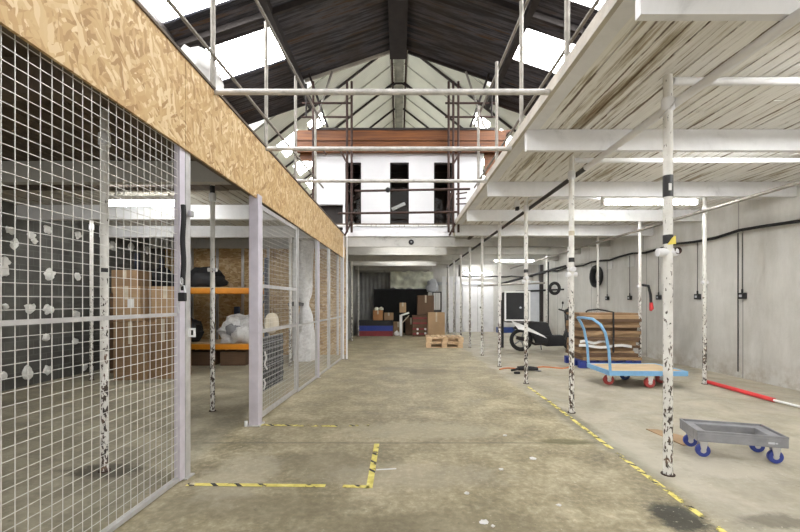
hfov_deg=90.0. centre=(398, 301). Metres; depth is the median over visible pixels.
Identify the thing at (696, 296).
box
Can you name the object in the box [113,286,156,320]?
cardboard box
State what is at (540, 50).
window
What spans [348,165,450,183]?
ceiling
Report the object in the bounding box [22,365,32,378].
plaster dab
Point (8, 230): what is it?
plaster dab
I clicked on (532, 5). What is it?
trim
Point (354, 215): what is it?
brace
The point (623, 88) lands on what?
ceiling
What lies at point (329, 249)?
post
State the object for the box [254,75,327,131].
trim
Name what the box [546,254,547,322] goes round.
pole
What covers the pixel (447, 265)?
pole
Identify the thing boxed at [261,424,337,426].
tape
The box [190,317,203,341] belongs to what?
bag
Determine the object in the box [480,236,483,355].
pole
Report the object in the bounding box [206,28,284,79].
window
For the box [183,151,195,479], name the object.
post
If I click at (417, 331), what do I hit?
crate
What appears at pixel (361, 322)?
crate
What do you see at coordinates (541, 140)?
beam
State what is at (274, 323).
sack
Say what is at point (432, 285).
bag
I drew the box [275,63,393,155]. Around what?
trim
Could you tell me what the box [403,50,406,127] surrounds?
trim
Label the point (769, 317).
wall
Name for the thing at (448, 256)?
beam
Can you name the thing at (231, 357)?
cardboard box
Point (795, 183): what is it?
tube
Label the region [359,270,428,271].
trim
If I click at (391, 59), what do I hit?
trim
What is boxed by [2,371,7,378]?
plaster dab
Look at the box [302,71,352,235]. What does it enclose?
scaffold tower
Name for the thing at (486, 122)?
window
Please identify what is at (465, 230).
beam
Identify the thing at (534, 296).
leaning board
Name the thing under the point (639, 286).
pole
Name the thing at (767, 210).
trim
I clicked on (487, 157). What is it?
trim
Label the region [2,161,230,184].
beam
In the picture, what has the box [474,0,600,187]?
rail
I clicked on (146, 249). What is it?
plaster dab
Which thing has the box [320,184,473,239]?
wall
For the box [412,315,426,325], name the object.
crate
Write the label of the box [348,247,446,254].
trim
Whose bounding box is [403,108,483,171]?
trim
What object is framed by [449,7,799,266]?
tube
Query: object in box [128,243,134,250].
plaster dab
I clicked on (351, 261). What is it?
pole
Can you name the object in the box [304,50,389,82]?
trim
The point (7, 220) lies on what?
wall
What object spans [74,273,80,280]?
plaster dab
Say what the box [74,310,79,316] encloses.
plaster dab
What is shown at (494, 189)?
beam
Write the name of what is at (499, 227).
pole
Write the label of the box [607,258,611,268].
paper notice
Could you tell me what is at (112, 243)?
plaster dab
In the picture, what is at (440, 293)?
picture frame
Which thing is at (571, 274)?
pole
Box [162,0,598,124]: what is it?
ceiling
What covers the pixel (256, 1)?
rail
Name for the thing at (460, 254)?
pole
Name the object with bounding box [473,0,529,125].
rail
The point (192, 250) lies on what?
trim
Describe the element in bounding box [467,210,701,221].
beam
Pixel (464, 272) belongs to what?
strip light
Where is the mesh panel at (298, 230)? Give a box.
[296,226,317,391]
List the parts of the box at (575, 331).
paper strip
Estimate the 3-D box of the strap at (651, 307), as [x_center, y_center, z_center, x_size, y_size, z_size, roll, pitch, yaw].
[4.793,-0.088,7.713,0.214,0.534,0.078,0,0,11]
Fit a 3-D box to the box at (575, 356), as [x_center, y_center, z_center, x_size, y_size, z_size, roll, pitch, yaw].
[4.027,1.072,7.873,1.103,0.056,0.709,0,0,0]
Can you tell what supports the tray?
on the floor
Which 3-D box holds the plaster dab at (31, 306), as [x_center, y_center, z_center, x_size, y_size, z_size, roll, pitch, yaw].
[-5.537,0.104,6.011,0.033,0.163,0.194,0,0,0]
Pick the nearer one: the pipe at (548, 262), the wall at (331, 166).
the wall at (331, 166)
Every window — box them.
[143,0,226,21]
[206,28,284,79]
[277,132,293,156]
[293,161,311,174]
[307,113,324,127]
[321,207,342,229]
[345,163,360,222]
[390,163,408,226]
[434,163,451,226]
[473,113,489,127]
[513,29,574,72]
[571,0,604,9]
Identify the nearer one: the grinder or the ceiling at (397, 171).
the grinder
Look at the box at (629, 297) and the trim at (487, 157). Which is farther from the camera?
the box at (629, 297)
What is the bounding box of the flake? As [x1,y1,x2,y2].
[479,519,487,524]
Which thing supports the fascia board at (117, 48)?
attached to the ceiling at (7, 110)
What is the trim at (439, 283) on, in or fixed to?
attached to the wall at (438, 271)
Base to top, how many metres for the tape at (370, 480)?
0.001 m
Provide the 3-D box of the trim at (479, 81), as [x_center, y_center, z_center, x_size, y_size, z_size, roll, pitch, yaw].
[2.775,-4.896,9.970,5.265,4.115,0.030,0,0,0]
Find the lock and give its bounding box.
[177,204,186,312]
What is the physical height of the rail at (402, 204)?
0.203 m
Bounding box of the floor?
[2,332,799,531]
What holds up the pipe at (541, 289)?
attached to the steel post at (540, 266)
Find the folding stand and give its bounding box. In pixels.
[400,312,408,335]
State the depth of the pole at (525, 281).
6.12 m
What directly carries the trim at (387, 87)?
attached to the ceiling at (280, 121)
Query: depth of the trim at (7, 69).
2.30 m
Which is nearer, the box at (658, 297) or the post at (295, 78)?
the post at (295, 78)
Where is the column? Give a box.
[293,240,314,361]
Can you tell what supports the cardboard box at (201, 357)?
on the floor
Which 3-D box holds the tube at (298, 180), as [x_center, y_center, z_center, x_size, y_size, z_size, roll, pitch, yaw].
[-0.132,-1.650,5.450,2.664,0.046,0.046,0,0,0]
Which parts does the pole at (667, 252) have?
foot plate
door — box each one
[262,206,296,416]
[462,283,492,331]
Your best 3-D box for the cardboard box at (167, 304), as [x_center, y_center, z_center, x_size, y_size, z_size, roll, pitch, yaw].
[-3.860,0.005,6.739,0.420,0.526,0.402,0,0,-10]
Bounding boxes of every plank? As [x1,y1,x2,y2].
[442,276,445,332]
[449,276,452,331]
[456,276,459,331]
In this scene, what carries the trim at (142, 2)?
attached to the ceiling at (321, 36)
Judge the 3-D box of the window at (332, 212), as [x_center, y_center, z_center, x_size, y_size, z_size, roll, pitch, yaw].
[-1.565,-1.900,9.095,0.610,0.520,0.050,0,0,0]
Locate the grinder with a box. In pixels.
[511,366,540,370]
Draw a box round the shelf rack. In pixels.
[135,253,268,348]
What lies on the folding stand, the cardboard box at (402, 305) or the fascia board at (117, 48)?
the cardboard box at (402, 305)
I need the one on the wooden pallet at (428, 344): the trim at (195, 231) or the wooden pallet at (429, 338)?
the wooden pallet at (429, 338)
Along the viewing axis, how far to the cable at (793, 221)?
6.93 m
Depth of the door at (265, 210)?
4.80 m
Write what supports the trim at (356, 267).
attached to the wall partition at (355, 272)
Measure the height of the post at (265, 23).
1.660 m
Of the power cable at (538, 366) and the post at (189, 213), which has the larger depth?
the power cable at (538, 366)
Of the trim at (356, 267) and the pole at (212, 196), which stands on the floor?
the pole at (212, 196)
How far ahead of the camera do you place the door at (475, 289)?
16.74 m
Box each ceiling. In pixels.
[2,33,312,238]
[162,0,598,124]
[253,50,524,193]
[335,13,799,237]
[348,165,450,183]
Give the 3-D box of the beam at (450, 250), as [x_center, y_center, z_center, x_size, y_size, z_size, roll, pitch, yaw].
[3.405,-1.569,12.235,4.290,0.219,0.070,0,0,0]
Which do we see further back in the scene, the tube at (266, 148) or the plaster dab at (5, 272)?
the plaster dab at (5, 272)
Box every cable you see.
[499,366,568,369]
[543,220,799,273]
[737,233,738,371]
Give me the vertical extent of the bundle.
0.569 m
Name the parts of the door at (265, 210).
slatted panel, rail, rail, rail, rail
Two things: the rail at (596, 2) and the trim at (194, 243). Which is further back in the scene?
the trim at (194, 243)
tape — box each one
[185,483,325,486]
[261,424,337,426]
[343,485,369,487]
[366,444,378,487]
[526,386,726,531]
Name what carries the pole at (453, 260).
on the floor
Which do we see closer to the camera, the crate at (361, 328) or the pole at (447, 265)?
the crate at (361, 328)
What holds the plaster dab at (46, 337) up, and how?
attached to the wall at (7, 220)
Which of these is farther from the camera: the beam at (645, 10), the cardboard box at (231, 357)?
the cardboard box at (231, 357)
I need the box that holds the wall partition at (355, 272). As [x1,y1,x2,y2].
[348,261,357,339]
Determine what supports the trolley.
on the floor
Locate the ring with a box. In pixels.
[548,282,560,294]
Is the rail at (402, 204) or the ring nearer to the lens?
the rail at (402, 204)
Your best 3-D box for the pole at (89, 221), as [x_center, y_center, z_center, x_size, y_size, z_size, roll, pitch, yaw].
[-4.920,-0.080,6.400,0.078,2.660,0.076,0,0,0]
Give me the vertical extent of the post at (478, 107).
1.370 m
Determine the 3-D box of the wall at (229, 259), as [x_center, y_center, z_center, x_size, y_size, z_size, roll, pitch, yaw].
[-3.400,-0.080,9.550,4.300,2.660,0.100,0,0,0]
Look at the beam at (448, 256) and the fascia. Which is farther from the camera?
the beam at (448, 256)
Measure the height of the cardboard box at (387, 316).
0.276 m
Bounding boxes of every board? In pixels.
[0,0,344,258]
[374,289,427,332]
[528,281,538,338]
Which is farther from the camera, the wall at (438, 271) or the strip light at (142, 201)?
the wall at (438, 271)
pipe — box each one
[462,275,532,277]
[501,265,566,283]
[518,289,563,291]
[548,262,548,323]
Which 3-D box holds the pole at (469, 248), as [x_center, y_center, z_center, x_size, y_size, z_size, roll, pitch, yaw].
[1.950,-0.195,11.000,0.087,2.890,0.085,0,0,0]
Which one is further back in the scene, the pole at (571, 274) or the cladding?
the cladding
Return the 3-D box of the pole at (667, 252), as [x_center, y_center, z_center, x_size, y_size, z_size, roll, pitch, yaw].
[1.953,-0.195,2.907,0.156,2.890,0.126,0,0,0]
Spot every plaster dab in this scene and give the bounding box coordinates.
[2,256,10,264]
[2,264,8,275]
[2,303,8,308]
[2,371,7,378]
[5,226,13,234]
[10,238,18,249]
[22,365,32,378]
[24,304,35,313]
[29,232,35,238]
[31,238,38,243]
[42,333,49,340]
[43,225,50,233]
[43,268,55,279]
[43,304,53,314]
[43,365,50,374]
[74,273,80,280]
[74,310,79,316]
[75,232,81,238]
[109,241,115,250]
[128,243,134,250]
[144,246,149,253]
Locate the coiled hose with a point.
(592, 276)
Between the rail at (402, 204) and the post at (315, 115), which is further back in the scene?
the rail at (402, 204)
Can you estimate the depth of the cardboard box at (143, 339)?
6.40 m
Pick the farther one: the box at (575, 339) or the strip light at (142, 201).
the box at (575, 339)
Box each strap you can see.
[585,309,614,352]
[642,284,653,310]
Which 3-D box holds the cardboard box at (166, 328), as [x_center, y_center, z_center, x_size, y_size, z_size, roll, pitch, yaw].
[-3.820,0.762,6.719,0.430,0.976,0.422,0,0,6]
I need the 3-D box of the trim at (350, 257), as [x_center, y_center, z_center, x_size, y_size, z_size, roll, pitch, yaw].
[-0.203,-1.385,11.940,2.875,0.330,0.080,0,0,0]
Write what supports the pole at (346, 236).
on the floor
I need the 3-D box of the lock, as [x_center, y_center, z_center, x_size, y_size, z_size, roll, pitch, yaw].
[-1.480,-0.295,2.731,0.064,0.742,0.052,0,0,0]
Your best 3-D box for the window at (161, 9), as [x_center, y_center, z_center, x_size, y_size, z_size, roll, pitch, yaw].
[-2.970,-4.665,5.840,1.600,0.554,0.920,0,0,0]
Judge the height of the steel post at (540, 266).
2.500 m
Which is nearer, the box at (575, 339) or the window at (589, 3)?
the window at (589, 3)
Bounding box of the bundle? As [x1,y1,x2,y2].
[217,313,248,342]
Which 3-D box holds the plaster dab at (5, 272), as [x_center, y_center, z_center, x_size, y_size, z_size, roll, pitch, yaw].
[-5.537,-0.457,5.603,0.033,0.224,0.176,0,0,0]
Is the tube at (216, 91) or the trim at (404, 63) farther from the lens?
the trim at (404, 63)
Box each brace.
[348,192,359,205]
[348,208,359,221]
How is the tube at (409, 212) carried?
attached to the wall at (331, 166)
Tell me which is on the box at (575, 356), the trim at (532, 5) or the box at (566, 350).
the box at (566, 350)
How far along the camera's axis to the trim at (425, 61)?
10.73 m
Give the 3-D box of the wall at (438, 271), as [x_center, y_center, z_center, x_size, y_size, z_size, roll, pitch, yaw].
[0.040,-2.900,16.900,11.180,8.300,0.200,0,0,0]
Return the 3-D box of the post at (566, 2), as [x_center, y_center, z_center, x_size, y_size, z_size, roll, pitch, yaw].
[1.270,-2.435,3.020,0.042,1.370,0.042,0,0,0]
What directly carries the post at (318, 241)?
on the floor
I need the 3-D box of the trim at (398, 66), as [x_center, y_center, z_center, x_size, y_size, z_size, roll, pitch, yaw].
[0.000,-7.025,12.775,0.360,0.090,8.050,0,0,0]
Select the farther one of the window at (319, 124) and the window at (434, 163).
the window at (319, 124)
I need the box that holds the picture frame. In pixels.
[432,292,441,310]
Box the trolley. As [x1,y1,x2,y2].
[576,316,687,387]
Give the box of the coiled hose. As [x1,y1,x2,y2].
[589,265,602,287]
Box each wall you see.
[2,201,164,390]
[165,247,345,354]
[317,154,482,232]
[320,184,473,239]
[406,265,532,331]
[533,184,799,390]
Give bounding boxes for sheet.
[390,271,432,288]
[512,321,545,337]
[646,429,697,445]
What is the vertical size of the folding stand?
0.888 m
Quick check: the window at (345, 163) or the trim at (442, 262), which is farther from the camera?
the trim at (442, 262)
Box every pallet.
[426,335,463,341]
[426,341,462,347]
[564,355,640,367]
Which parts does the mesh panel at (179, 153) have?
rail, rail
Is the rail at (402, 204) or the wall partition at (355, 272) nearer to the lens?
the rail at (402, 204)
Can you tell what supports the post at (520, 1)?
on the ceiling at (623, 88)
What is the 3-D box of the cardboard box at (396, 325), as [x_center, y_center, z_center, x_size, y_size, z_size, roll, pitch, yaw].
[-0.030,0.997,15.099,0.360,0.506,0.352,0,0,0]
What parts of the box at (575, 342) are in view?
paper strip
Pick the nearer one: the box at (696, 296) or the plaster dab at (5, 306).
the plaster dab at (5, 306)
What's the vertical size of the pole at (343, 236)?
2.690 m
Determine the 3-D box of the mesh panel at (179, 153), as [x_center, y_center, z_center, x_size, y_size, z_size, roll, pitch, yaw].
[-1.572,0.014,1.859,0.040,2.448,1.920,0,0,3]
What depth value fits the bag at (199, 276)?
7.82 m
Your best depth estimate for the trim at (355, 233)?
8.78 m
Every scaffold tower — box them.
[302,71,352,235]
[445,71,494,235]
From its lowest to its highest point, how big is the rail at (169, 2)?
0.028 m
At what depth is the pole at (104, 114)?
2.94 m
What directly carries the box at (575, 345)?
on the box at (575, 348)
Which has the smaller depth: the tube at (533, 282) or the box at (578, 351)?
the box at (578, 351)
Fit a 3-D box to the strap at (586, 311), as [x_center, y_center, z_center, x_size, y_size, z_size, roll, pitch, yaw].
[3.855,0.538,7.679,0.498,0.824,0.215,0,0,27]
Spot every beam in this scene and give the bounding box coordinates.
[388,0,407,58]
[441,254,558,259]
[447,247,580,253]
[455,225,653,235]
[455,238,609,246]
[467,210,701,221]
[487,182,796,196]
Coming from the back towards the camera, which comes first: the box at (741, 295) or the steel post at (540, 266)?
the steel post at (540, 266)
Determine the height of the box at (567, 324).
0.047 m
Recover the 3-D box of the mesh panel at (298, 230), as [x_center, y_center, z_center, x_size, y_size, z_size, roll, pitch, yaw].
[-1.377,0.084,6.025,0.034,2.308,1.071,0,0,3]
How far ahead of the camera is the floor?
3.32 m
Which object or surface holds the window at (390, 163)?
in the wall at (331, 166)
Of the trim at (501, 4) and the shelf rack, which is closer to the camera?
the trim at (501, 4)
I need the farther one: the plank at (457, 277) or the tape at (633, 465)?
the plank at (457, 277)
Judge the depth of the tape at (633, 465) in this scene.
3.00 m
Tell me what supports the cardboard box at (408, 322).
on the floor
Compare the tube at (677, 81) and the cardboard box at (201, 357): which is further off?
the cardboard box at (201, 357)
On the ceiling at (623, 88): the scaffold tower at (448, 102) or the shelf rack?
the scaffold tower at (448, 102)
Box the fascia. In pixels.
[297,128,505,153]
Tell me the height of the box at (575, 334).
0.048 m
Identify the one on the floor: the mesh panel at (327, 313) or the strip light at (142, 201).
the mesh panel at (327, 313)
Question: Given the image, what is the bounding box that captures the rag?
[225,323,240,335]
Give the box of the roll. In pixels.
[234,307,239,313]
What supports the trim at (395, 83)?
attached to the ceiling at (280, 121)
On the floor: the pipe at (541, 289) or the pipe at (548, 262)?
the pipe at (548, 262)
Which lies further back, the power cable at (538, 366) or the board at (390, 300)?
the board at (390, 300)
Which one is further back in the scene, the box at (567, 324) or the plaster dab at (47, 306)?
the box at (567, 324)
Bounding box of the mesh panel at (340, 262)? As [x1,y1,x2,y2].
[330,253,341,367]
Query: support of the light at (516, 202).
attached to the ceiling at (623, 88)
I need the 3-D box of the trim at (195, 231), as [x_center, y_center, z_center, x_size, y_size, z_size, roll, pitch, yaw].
[-3.440,-1.305,7.445,4.216,0.210,0.090,0,0,0]
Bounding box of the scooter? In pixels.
[502,291,568,350]
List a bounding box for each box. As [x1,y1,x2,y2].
[110,293,117,372]
[111,270,150,292]
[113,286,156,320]
[113,320,150,379]
[151,286,173,317]
[151,318,190,378]
[191,349,224,365]
[220,349,248,365]
[373,310,382,319]
[384,313,392,319]
[393,322,402,334]
[400,303,405,312]
[405,317,411,334]
[417,295,433,314]
[427,312,444,334]
[565,349,637,356]
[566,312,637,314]
[566,320,638,324]
[566,323,639,327]
[566,326,636,330]
[566,342,639,347]
[567,337,638,341]
[567,339,635,348]
[567,345,632,350]
[567,348,633,352]
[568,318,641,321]
[568,329,640,335]
[568,353,641,360]
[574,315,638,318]
[574,333,638,336]
[574,335,639,340]
[627,256,631,299]
[656,257,661,299]
[694,243,700,298]
[738,233,746,298]
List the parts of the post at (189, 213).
plate, keeper plate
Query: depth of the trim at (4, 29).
2.21 m
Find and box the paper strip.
[580,340,604,343]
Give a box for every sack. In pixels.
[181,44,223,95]
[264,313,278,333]
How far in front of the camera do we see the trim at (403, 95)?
13.44 m
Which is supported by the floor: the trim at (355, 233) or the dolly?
the dolly
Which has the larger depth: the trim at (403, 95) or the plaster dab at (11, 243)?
the trim at (403, 95)
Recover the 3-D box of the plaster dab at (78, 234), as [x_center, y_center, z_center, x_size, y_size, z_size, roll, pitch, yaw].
[-5.537,-1.153,6.916,0.033,0.142,0.151,0,0,0]
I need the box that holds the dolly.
[680,418,788,463]
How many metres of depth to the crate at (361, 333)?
14.65 m
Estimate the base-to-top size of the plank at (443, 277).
2.300 m
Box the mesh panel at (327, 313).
[319,242,328,375]
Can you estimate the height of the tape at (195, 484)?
0.001 m
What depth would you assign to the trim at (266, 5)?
7.31 m
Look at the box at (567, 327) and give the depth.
7.63 m
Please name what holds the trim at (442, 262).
attached to the wall at (769, 317)
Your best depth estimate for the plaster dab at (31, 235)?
6.03 m
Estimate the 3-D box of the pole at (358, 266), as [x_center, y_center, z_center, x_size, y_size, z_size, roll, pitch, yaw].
[-1.480,-0.050,14.600,0.072,2.600,0.070,0,0,0]
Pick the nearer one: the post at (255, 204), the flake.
the flake
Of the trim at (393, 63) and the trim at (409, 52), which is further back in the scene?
the trim at (393, 63)
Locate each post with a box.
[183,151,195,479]
[210,0,215,87]
[244,194,264,426]
[264,21,267,146]
[294,76,296,178]
[314,112,316,201]
[317,241,320,377]
[329,249,329,368]
[477,106,479,186]
[495,61,497,160]
[519,0,522,125]
[539,265,542,321]
[564,0,569,59]
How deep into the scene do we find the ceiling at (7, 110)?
3.71 m
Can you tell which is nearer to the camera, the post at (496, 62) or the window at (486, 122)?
the post at (496, 62)
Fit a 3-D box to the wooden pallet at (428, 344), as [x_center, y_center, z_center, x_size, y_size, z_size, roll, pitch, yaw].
[1.260,1.178,11.300,1.000,0.144,0.800,0,0,3]
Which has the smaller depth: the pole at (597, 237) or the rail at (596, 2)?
the rail at (596, 2)
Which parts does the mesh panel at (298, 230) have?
rail, rail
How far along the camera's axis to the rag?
7.67 m
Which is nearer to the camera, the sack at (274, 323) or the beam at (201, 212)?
the sack at (274, 323)
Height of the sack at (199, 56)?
0.725 m
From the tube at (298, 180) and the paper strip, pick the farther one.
the paper strip
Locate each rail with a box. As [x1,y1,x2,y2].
[166,0,323,187]
[254,0,323,125]
[391,202,405,210]
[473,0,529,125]
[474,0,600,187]
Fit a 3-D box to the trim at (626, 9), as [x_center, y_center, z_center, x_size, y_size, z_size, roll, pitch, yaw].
[1.300,-1.675,3.825,0.120,0.008,10.050,0,0,0]
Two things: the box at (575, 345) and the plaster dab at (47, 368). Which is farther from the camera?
the box at (575, 345)
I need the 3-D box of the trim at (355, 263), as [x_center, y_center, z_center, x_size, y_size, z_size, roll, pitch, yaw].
[-0.203,-1.385,13.490,2.875,0.330,0.080,0,0,0]
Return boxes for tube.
[214,89,549,94]
[265,147,511,150]
[296,179,486,182]
[338,211,457,214]
[355,188,469,191]
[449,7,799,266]
[478,282,544,285]
[510,180,799,268]
[528,197,761,199]
[574,158,799,162]
[673,77,799,85]
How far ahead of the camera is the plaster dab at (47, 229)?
6.29 m
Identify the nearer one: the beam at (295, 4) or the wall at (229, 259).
the beam at (295, 4)
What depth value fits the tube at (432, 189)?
7.58 m
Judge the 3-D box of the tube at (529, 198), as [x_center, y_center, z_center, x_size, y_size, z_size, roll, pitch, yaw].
[3.768,-1.600,6.140,3.565,0.056,0.056,0,0,0]
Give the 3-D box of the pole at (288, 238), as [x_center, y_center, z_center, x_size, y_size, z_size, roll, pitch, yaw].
[-2.120,-0.080,7.800,0.078,2.660,0.076,0,0,0]
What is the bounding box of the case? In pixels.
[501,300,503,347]
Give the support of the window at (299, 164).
attached to the ceiling at (280, 121)
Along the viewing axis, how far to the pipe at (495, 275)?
16.52 m
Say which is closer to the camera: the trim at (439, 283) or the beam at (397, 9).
the beam at (397, 9)
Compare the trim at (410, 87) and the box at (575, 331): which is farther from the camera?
the trim at (410, 87)
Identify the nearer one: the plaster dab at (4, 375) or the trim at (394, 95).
the plaster dab at (4, 375)
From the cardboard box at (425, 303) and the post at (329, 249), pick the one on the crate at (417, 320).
the cardboard box at (425, 303)
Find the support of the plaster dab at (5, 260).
attached to the wall at (7, 220)
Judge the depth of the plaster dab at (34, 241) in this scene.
6.07 m
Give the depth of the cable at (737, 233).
6.62 m
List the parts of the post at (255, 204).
plate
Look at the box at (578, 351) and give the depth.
7.63 m
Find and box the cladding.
[359,272,402,319]
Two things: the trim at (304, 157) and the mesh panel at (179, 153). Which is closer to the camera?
the mesh panel at (179, 153)
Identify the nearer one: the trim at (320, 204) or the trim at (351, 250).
the trim at (320, 204)
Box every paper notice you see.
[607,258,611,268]
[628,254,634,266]
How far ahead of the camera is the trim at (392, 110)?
14.28 m
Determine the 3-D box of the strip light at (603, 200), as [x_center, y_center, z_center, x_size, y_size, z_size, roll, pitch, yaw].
[3.760,-1.569,6.000,1.440,0.221,0.090,0,0,0]
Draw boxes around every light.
[109,193,173,205]
[463,271,492,273]
[493,260,533,261]
[514,197,519,210]
[600,197,699,204]
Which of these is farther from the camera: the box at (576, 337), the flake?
the box at (576, 337)
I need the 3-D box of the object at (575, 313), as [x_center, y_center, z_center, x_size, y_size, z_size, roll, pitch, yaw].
[4.020,0.233,7.969,1.113,0.041,0.642,0,0,0]
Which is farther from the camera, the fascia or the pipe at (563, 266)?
the pipe at (563, 266)
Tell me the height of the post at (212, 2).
1.660 m
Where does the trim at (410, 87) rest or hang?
attached to the ceiling at (280, 121)
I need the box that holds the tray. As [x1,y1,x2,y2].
[496,327,514,332]
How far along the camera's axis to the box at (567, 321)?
7.61 m
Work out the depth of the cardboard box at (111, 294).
7.04 m
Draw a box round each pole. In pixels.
[89,221,93,380]
[98,110,110,472]
[207,185,217,411]
[288,238,291,365]
[342,236,343,359]
[346,236,347,359]
[351,261,352,340]
[358,266,358,335]
[447,265,448,333]
[453,260,454,334]
[460,254,461,335]
[468,247,470,347]
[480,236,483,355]
[497,222,501,366]
[522,197,530,383]
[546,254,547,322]
[565,156,577,413]
[567,247,568,307]
[596,236,599,311]
[637,222,642,362]
[655,73,681,476]
[700,197,708,384]
[707,380,799,407]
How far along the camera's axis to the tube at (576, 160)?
4.50 m
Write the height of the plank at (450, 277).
2.300 m
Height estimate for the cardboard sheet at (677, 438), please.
0.006 m
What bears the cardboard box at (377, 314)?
on the crate at (361, 322)
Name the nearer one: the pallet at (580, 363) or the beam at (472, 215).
the beam at (472, 215)
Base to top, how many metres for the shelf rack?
2.200 m
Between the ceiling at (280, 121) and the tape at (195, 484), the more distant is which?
the ceiling at (280, 121)
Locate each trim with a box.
[2,26,338,255]
[2,57,104,100]
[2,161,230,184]
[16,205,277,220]
[99,226,310,237]
[138,0,247,123]
[150,239,326,248]
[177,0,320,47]
[191,249,338,354]
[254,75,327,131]
[258,0,311,108]
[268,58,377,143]
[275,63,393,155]
[285,82,394,167]
[292,95,394,174]
[300,154,311,160]
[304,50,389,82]
[304,108,394,178]
[318,203,342,205]
[324,237,454,246]
[342,231,452,236]
[343,203,344,230]
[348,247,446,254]
[348,255,440,260]
[350,261,435,265]
[355,266,431,269]
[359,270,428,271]
[389,82,408,87]
[391,59,394,127]
[393,59,404,127]
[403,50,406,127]
[403,82,462,127]
[403,95,483,158]
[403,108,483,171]
[404,63,507,143]
[408,50,492,81]
[420,58,515,131]
[436,260,540,264]
[437,282,487,284]
[457,0,634,224]
[470,75,525,117]
[477,0,585,35]
[484,130,510,175]
[485,0,539,108]
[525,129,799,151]
[531,185,799,273]
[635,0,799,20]
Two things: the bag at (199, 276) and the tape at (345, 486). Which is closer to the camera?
the tape at (345, 486)
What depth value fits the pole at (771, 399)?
5.31 m
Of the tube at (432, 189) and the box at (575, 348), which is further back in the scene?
the box at (575, 348)
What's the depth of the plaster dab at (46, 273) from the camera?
6.31 m
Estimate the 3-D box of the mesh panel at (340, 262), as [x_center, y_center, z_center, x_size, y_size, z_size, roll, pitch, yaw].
[-1.280,0.084,8.095,0.034,2.308,1.211,0,0,3]
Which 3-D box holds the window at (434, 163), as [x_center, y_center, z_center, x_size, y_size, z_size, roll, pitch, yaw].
[0.990,-2.397,8.975,0.420,1.435,0.040,0,0,0]
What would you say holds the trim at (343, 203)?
attached to the wall at (331, 166)
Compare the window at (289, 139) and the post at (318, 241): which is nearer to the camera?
the post at (318, 241)
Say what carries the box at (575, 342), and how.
on the box at (575, 345)
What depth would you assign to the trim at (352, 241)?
8.82 m
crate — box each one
[359,320,392,325]
[359,326,392,330]
[359,331,392,335]
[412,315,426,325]
[412,326,426,336]
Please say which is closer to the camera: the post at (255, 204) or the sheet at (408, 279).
the post at (255, 204)
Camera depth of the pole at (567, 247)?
11.00 m
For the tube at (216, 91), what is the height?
0.046 m
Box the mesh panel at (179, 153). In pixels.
[0,25,184,531]
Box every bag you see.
[147,267,173,285]
[190,267,228,286]
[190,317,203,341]
[425,279,438,292]
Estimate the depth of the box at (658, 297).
8.62 m

